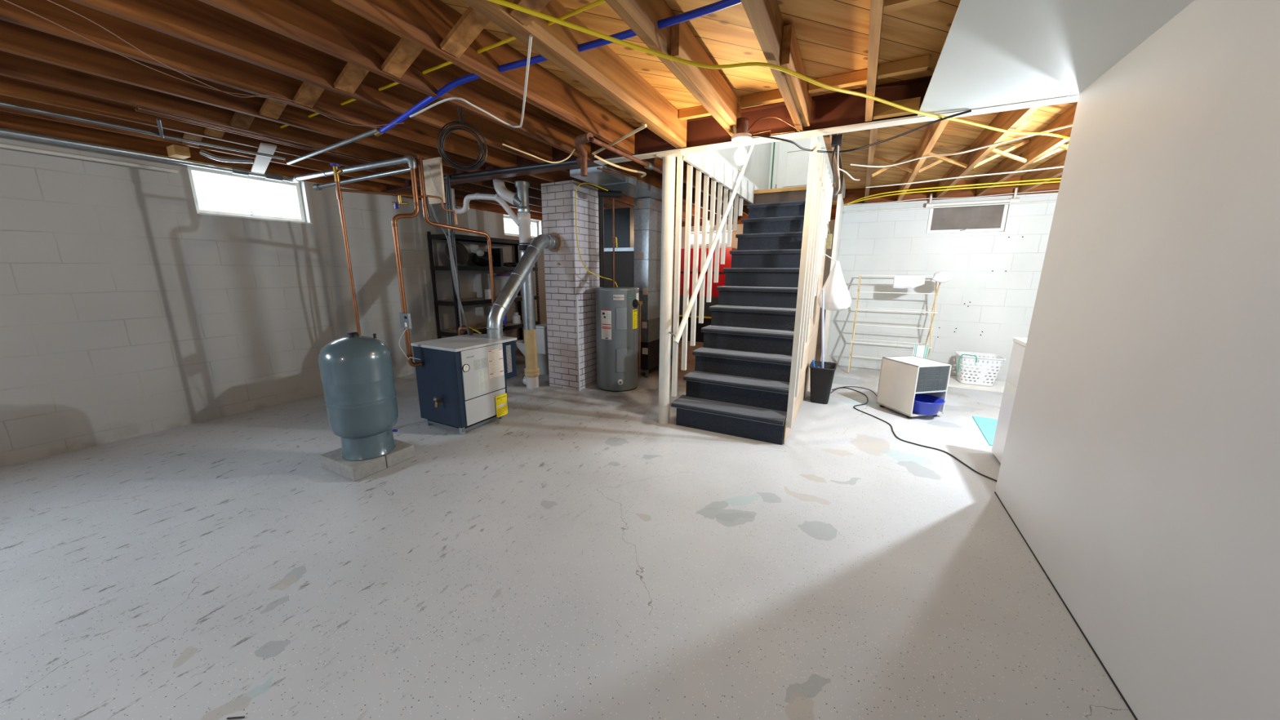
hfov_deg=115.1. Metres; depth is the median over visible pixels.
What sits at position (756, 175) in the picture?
wall
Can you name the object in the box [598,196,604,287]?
vent stack
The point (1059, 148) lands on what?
brace
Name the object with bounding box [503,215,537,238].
window
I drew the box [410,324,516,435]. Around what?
boiler
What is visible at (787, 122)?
wiring
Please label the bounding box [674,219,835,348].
wall
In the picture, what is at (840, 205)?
wall
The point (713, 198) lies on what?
baluster
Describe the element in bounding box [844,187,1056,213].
conduit
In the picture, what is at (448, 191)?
gas pipe
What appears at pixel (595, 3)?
power cable
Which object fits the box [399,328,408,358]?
wire
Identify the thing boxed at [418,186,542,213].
joist
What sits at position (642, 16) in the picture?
joist
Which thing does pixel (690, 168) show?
baluster
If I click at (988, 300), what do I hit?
wall
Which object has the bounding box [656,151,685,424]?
steel post
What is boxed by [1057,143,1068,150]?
brace
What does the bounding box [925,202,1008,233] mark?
window
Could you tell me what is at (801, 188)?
trim
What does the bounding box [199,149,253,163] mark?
pipe
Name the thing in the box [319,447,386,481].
block
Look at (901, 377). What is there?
cabinet
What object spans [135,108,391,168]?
water line
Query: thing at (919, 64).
cleat
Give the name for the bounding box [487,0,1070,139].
power cable
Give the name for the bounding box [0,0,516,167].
joist
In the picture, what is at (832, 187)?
baluster
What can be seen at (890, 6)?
wood blocking
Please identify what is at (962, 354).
strap
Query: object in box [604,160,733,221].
joist
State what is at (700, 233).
window
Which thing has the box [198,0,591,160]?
joist
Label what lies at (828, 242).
scrub brush
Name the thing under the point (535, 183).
joist
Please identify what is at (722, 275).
tall cabinet
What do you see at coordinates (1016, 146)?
brace
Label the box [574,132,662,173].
rusty pipe
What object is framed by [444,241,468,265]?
serving tray
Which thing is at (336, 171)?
pipe
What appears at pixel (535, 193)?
joist
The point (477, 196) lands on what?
pipe
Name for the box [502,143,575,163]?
cable
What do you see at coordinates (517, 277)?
flue pipe
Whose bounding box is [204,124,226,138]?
wood block
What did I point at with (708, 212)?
fixture
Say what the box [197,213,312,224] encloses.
trim
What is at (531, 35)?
cable
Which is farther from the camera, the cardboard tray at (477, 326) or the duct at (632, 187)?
the cardboard tray at (477, 326)
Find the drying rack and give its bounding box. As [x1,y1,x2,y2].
[848,274,940,373]
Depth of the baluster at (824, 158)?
3.32 m
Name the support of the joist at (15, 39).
attached to the ceiling
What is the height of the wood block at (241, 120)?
0.179 m
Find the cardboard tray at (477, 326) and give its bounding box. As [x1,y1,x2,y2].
[448,322,505,332]
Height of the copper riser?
1.491 m
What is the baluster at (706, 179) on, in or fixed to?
attached to the staircase
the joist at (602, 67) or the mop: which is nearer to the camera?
the joist at (602, 67)
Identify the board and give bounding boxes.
[249,142,276,177]
[422,156,445,204]
[947,375,1005,392]
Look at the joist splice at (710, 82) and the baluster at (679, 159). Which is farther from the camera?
the baluster at (679, 159)
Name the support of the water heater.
on the floor at (570, 554)
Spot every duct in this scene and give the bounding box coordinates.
[569,164,662,199]
[633,197,675,377]
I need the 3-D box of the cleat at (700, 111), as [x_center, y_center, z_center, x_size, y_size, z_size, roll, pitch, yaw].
[0.423,-1.651,2.696,0.340,0.053,0.045,7,14,27]
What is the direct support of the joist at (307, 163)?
attached to the ceiling
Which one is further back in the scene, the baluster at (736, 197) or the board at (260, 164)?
the baluster at (736, 197)
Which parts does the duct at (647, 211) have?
leg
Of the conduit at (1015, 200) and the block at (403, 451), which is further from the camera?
the conduit at (1015, 200)
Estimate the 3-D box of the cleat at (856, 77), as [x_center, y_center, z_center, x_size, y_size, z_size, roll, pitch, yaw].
[1.104,-1.554,2.271,0.298,0.053,0.045,7,14,27]
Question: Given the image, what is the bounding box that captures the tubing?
[591,124,647,177]
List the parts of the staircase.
panel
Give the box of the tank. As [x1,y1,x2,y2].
[318,332,398,460]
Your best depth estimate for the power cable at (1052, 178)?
4.13 m
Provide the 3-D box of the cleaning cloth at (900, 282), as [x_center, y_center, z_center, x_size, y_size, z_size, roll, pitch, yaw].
[3.195,-0.930,4.831,0.311,0.160,0.032,7,14,27]
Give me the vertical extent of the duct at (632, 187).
0.068 m
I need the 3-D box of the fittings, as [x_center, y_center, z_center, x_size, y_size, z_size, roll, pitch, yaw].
[-3.241,-1.627,3.574,0.236,0.071,0.462,7,14,27]
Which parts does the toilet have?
seat lid, bowl, tank lid, tank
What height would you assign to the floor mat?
0.008 m
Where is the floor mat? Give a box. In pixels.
[972,415,997,445]
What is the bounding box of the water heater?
[595,197,642,391]
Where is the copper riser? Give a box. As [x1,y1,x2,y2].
[391,168,422,366]
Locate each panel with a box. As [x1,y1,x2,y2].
[503,340,516,378]
[917,0,1194,116]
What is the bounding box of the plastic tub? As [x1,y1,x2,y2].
[511,312,520,324]
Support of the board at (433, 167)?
attached to the joist at (15, 39)
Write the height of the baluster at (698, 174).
1.546 m
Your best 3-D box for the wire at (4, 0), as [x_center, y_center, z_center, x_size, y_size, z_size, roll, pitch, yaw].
[-1.926,-1.301,1.953,0.408,0.069,1.341,9,15,33]
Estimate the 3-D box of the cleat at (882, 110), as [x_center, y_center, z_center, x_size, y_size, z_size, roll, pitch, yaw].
[1.462,-1.435,2.323,0.222,0.066,0.055,7,14,27]
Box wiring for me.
[747,115,799,134]
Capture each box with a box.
[399,312,411,328]
[831,133,842,146]
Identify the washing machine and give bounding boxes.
[991,337,1027,462]
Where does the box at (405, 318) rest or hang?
attached to the copper riser
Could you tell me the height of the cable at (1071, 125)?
0.049 m
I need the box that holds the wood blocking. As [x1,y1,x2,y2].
[883,0,939,13]
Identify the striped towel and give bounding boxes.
[912,344,928,358]
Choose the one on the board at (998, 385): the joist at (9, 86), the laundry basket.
the laundry basket
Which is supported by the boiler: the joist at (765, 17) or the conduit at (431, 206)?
the conduit at (431, 206)
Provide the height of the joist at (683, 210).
0.190 m
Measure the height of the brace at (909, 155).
0.182 m
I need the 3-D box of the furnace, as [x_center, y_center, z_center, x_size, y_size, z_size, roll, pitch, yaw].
[-0.170,-1.050,5.888,0.750,2.120,0.570,7,14,27]
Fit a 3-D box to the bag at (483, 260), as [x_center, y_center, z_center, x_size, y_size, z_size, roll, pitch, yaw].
[-2.163,-1.406,5.653,0.254,0.202,0.315,7,14,27]
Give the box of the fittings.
[230,165,302,182]
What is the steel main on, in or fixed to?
attached to the copper riser
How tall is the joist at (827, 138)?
0.190 m
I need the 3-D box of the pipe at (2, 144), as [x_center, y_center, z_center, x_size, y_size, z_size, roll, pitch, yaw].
[-4.606,-1.081,1.344,0.028,0.027,4.250,7,14,27]
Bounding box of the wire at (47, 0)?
[47,0,301,103]
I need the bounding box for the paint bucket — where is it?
[496,273,517,297]
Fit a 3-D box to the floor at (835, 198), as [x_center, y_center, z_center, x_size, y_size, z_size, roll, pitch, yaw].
[2.030,-2.100,5.199,0.950,0.055,0.830,7,14,27]
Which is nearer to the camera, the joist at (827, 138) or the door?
the joist at (827, 138)
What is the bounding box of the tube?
[425,196,431,217]
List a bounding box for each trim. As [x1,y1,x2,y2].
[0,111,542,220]
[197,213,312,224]
[675,204,836,226]
[683,152,754,204]
[753,184,835,194]
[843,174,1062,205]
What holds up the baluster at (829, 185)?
attached to the staircase
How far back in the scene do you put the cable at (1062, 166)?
3.71 m
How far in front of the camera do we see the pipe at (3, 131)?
2.86 m
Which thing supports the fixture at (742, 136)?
attached to the joist at (642, 16)
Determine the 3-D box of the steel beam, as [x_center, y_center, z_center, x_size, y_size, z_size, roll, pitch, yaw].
[0.591,-1.607,2.851,7.870,0.204,0.100,7,14,27]
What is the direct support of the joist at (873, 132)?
attached to the ceiling
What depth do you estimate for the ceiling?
2.05 m
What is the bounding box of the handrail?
[669,144,755,344]
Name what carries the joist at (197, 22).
attached to the ceiling
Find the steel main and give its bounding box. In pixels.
[295,155,416,180]
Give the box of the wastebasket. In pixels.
[808,360,836,404]
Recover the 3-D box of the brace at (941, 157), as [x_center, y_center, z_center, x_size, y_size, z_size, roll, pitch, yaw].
[2.646,-1.752,3.540,0.354,0.182,0.030,7,14,27]
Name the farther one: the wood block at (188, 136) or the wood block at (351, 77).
the wood block at (188, 136)
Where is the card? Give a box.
[484,288,491,298]
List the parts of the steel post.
cap plate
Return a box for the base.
[428,414,505,431]
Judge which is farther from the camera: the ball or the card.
the card
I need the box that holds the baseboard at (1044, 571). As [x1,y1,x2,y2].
[994,491,1137,719]
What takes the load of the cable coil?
hanging from the joist at (326, 26)
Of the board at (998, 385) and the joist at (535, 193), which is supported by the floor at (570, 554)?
the board at (998, 385)
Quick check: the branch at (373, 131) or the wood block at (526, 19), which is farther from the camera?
the branch at (373, 131)
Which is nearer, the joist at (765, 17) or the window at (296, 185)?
the joist at (765, 17)
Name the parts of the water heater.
tank, access panel, access panel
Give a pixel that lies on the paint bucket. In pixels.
(502, 278)
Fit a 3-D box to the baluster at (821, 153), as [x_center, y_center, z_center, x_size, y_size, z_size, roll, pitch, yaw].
[1.331,-0.739,3.193,0.040,1.653,0.038,7,14,27]
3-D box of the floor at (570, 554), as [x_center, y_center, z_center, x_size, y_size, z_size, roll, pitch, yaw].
[0.309,0.769,2.771,8.400,0.100,11.000,7,14,27]
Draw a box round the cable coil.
[436,106,487,170]
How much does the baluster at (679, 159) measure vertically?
1.920 m
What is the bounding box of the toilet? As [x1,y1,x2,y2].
[515,323,548,374]
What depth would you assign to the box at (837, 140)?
2.65 m
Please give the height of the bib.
0.095 m
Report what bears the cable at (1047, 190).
attached to the joist at (1010, 120)
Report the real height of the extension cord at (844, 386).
0.010 m
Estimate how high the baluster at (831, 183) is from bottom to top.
0.529 m
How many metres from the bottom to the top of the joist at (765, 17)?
0.190 m
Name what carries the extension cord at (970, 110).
hanging from the ceiling panel at (994, 52)
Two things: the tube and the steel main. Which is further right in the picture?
the tube
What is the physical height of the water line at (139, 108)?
0.020 m
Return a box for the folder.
[487,248,503,266]
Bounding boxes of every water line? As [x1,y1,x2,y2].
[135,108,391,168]
[137,106,394,168]
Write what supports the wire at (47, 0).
attached to the joist at (197, 22)
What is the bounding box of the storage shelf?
[426,230,540,340]
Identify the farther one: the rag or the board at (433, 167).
the rag
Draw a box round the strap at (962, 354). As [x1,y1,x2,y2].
[957,354,977,372]
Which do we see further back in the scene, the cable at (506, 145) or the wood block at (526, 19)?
the cable at (506, 145)
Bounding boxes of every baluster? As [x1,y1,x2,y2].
[671,155,683,396]
[680,163,693,370]
[689,168,701,346]
[698,173,709,323]
[706,177,715,302]
[713,182,722,282]
[720,186,728,264]
[726,190,733,247]
[733,194,738,231]
[738,196,743,216]
[785,135,818,428]
[794,142,821,397]
[800,152,822,368]
[804,157,825,342]
[809,164,826,318]
[813,168,828,296]
[817,174,830,275]
[822,178,831,256]
[825,182,832,238]
[828,186,833,221]
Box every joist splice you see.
[670,21,737,125]
[780,24,812,126]
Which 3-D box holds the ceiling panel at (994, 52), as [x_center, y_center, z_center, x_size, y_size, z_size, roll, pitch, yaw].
[0.491,-0.794,-0.443,0.695,0.010,5.985,7,14,27]
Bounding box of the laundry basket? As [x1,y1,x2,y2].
[955,351,1006,386]
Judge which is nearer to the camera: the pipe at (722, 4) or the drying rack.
the pipe at (722, 4)
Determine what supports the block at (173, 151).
attached to the joist at (307, 163)
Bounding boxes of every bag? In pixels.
[471,251,493,266]
[817,253,851,311]
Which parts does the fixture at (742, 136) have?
bulb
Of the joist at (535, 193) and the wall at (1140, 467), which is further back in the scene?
the joist at (535, 193)
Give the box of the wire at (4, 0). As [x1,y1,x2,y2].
[4,0,404,125]
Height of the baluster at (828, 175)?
0.904 m
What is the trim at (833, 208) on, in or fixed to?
attached to the wall at (832, 223)
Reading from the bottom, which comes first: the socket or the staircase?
the staircase
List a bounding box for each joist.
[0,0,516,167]
[0,19,485,172]
[0,50,457,179]
[0,75,424,182]
[0,94,405,186]
[68,0,552,163]
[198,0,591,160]
[332,0,635,155]
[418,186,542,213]
[444,182,542,207]
[470,179,609,209]
[473,0,687,147]
[496,174,634,208]
[527,170,694,223]
[562,168,715,222]
[604,0,741,136]
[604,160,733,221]
[641,156,748,215]
[740,0,803,131]
[822,133,843,194]
[864,128,877,203]
[865,0,884,121]
[897,119,949,200]
[935,106,1040,198]
[975,102,1077,196]
[1017,150,1066,194]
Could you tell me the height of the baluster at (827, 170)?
1.091 m
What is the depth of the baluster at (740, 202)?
4.72 m
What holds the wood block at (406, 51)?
attached to the joist at (326, 26)
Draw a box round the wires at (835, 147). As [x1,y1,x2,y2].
[831,145,859,197]
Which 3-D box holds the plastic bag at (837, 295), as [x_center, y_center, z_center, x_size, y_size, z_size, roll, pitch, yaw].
[1.957,-0.773,4.052,0.273,0.559,0.294,-6,14,-25]
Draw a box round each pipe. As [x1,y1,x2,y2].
[0,127,288,181]
[0,142,178,173]
[199,149,253,163]
[329,163,360,335]
[373,0,741,136]
[445,174,462,333]
[450,188,519,226]
[486,234,558,338]
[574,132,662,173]
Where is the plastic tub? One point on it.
(516, 318)
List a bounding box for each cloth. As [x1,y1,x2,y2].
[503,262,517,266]
[893,275,925,288]
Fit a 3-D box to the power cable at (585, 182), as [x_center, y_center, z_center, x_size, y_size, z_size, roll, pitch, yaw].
[-0.396,-1.233,4.091,0.457,1.010,0.220,-5,14,-25]
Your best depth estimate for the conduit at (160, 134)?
2.45 m
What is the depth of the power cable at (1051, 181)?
4.27 m
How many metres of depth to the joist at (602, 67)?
1.95 m
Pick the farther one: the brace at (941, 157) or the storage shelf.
the storage shelf
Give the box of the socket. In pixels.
[731,133,751,146]
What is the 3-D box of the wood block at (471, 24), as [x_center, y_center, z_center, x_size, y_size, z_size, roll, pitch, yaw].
[-0.648,-1.353,1.611,0.347,0.179,0.085,7,14,27]
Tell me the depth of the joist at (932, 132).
3.18 m
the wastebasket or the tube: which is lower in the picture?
the wastebasket
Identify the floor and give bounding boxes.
[0,340,1135,719]
[831,187,840,200]
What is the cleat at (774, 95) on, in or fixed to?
attached to the ceiling
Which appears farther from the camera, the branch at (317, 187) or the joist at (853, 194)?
the joist at (853, 194)
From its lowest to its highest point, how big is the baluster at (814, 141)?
2.027 m
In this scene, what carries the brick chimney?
on the floor at (570, 554)
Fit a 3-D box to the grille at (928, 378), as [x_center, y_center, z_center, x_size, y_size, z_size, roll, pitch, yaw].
[2.604,0.169,3.621,0.257,0.228,0.221,7,14,27]
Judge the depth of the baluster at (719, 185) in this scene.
4.07 m
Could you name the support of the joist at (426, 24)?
attached to the ceiling
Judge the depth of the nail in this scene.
1.19 m
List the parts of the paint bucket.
lid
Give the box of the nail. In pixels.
[226,715,244,719]
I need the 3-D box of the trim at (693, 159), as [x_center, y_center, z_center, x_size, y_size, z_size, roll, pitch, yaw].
[0.865,-1.766,4.043,0.027,0.090,2.260,7,14,27]
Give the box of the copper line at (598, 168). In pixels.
[596,167,637,178]
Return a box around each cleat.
[678,105,711,120]
[740,88,783,107]
[808,69,867,93]
[872,97,920,119]
[877,54,929,79]
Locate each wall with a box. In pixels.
[0,135,546,467]
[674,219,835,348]
[695,142,771,195]
[742,141,1057,381]
[820,133,845,361]
[995,0,1279,719]
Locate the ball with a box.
[475,248,484,256]
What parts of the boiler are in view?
leg, leg, lid, valve lever, panel, panel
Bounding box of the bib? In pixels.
[391,195,408,208]
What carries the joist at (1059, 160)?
attached to the ceiling
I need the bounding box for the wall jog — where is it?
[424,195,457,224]
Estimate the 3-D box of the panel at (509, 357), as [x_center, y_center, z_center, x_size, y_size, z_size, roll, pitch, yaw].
[-1.365,-0.030,3.720,0.479,0.335,0.135,7,14,27]
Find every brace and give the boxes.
[871,151,915,177]
[874,154,912,173]
[918,146,969,173]
[928,151,968,168]
[973,139,1030,168]
[991,148,1027,163]
[1032,143,1068,163]
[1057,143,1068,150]
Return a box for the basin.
[912,393,945,415]
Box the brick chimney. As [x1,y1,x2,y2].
[541,179,599,391]
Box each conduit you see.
[0,101,285,159]
[429,204,470,335]
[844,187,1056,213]
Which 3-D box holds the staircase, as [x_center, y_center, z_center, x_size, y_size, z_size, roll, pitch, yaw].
[1.236,-0.706,4.084,0.928,2.235,2.397,7,14,27]
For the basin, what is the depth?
3.65 m
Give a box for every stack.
[493,178,539,388]
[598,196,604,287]
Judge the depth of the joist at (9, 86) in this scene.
2.46 m
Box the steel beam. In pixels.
[382,75,1079,192]
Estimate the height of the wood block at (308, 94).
0.179 m
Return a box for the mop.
[821,288,824,368]
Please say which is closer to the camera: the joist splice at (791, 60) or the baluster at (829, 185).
the joist splice at (791, 60)
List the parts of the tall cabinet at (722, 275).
drawer, panel, panel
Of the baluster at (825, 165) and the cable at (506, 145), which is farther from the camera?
the baluster at (825, 165)
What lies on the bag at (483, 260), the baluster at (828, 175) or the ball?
the ball
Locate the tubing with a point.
(593, 154)
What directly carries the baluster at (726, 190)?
attached to the staircase
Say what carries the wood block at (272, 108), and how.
attached to the joist at (15, 39)
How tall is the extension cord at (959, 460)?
0.010 m
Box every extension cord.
[751,109,971,153]
[831,386,876,395]
[831,386,997,481]
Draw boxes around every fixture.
[706,210,710,231]
[731,117,751,164]
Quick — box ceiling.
[328,0,1077,211]
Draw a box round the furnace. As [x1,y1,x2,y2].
[603,207,634,287]
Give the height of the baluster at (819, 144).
1.840 m
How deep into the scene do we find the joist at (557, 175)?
4.31 m
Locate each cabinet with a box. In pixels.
[672,247,737,342]
[875,355,951,418]
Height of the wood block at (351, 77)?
0.179 m
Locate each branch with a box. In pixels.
[286,127,378,164]
[312,167,410,191]
[340,188,422,198]
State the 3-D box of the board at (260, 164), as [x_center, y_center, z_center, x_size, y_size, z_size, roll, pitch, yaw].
[-3.035,-1.587,3.263,1.102,0.062,0.085,12,17,42]
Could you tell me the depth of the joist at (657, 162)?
4.23 m
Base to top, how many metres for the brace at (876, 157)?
0.182 m
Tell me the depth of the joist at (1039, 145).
3.22 m
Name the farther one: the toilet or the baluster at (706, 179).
the toilet
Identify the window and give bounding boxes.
[186,164,306,222]
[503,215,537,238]
[690,231,732,245]
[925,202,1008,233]
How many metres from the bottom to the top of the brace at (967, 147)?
0.182 m
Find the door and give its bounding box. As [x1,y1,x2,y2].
[770,135,833,188]
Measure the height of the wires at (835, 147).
0.198 m
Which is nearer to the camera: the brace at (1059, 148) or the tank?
the tank
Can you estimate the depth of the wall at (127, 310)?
3.27 m
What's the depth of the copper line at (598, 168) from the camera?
3.43 m
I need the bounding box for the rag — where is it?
[932,271,951,282]
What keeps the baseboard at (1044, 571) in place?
attached to the wall at (1140, 467)
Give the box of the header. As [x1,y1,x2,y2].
[443,155,587,180]
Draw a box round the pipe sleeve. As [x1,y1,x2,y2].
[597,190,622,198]
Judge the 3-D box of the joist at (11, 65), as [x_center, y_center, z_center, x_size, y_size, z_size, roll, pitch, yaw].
[-3.218,-1.334,1.443,0.036,0.190,5.965,7,14,27]
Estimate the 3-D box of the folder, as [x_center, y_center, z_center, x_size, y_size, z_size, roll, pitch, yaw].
[-2.093,-1.484,5.892,0.250,0.259,0.050,7,14,27]
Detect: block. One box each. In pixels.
[166,144,191,159]
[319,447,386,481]
[380,36,423,78]
[383,439,415,467]
[440,6,489,57]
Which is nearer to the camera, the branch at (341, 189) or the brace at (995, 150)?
the branch at (341, 189)
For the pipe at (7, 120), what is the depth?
3.12 m
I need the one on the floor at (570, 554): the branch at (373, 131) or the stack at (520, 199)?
the stack at (520, 199)
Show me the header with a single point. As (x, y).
(582, 161)
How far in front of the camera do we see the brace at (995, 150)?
3.34 m
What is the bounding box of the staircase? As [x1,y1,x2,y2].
[671,190,826,444]
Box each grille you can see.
[915,365,949,391]
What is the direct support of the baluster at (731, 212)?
on the staircase
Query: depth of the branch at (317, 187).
3.23 m
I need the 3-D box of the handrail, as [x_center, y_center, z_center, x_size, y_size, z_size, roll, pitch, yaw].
[0.737,-1.303,3.913,0.150,2.003,2.183,7,14,27]
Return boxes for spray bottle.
[502,315,506,324]
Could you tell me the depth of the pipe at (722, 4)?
1.78 m
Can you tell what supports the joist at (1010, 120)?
attached to the ceiling
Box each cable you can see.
[260,0,605,135]
[408,34,532,128]
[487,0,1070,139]
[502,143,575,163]
[574,182,617,287]
[844,177,1061,204]
[846,181,1060,204]
[847,190,1058,204]
[850,124,1072,167]
[866,165,1063,187]
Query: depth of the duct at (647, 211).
4.84 m
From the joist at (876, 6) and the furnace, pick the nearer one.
the joist at (876, 6)
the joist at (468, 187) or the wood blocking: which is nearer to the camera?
the wood blocking
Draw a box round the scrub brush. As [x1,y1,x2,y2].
[826,223,832,248]

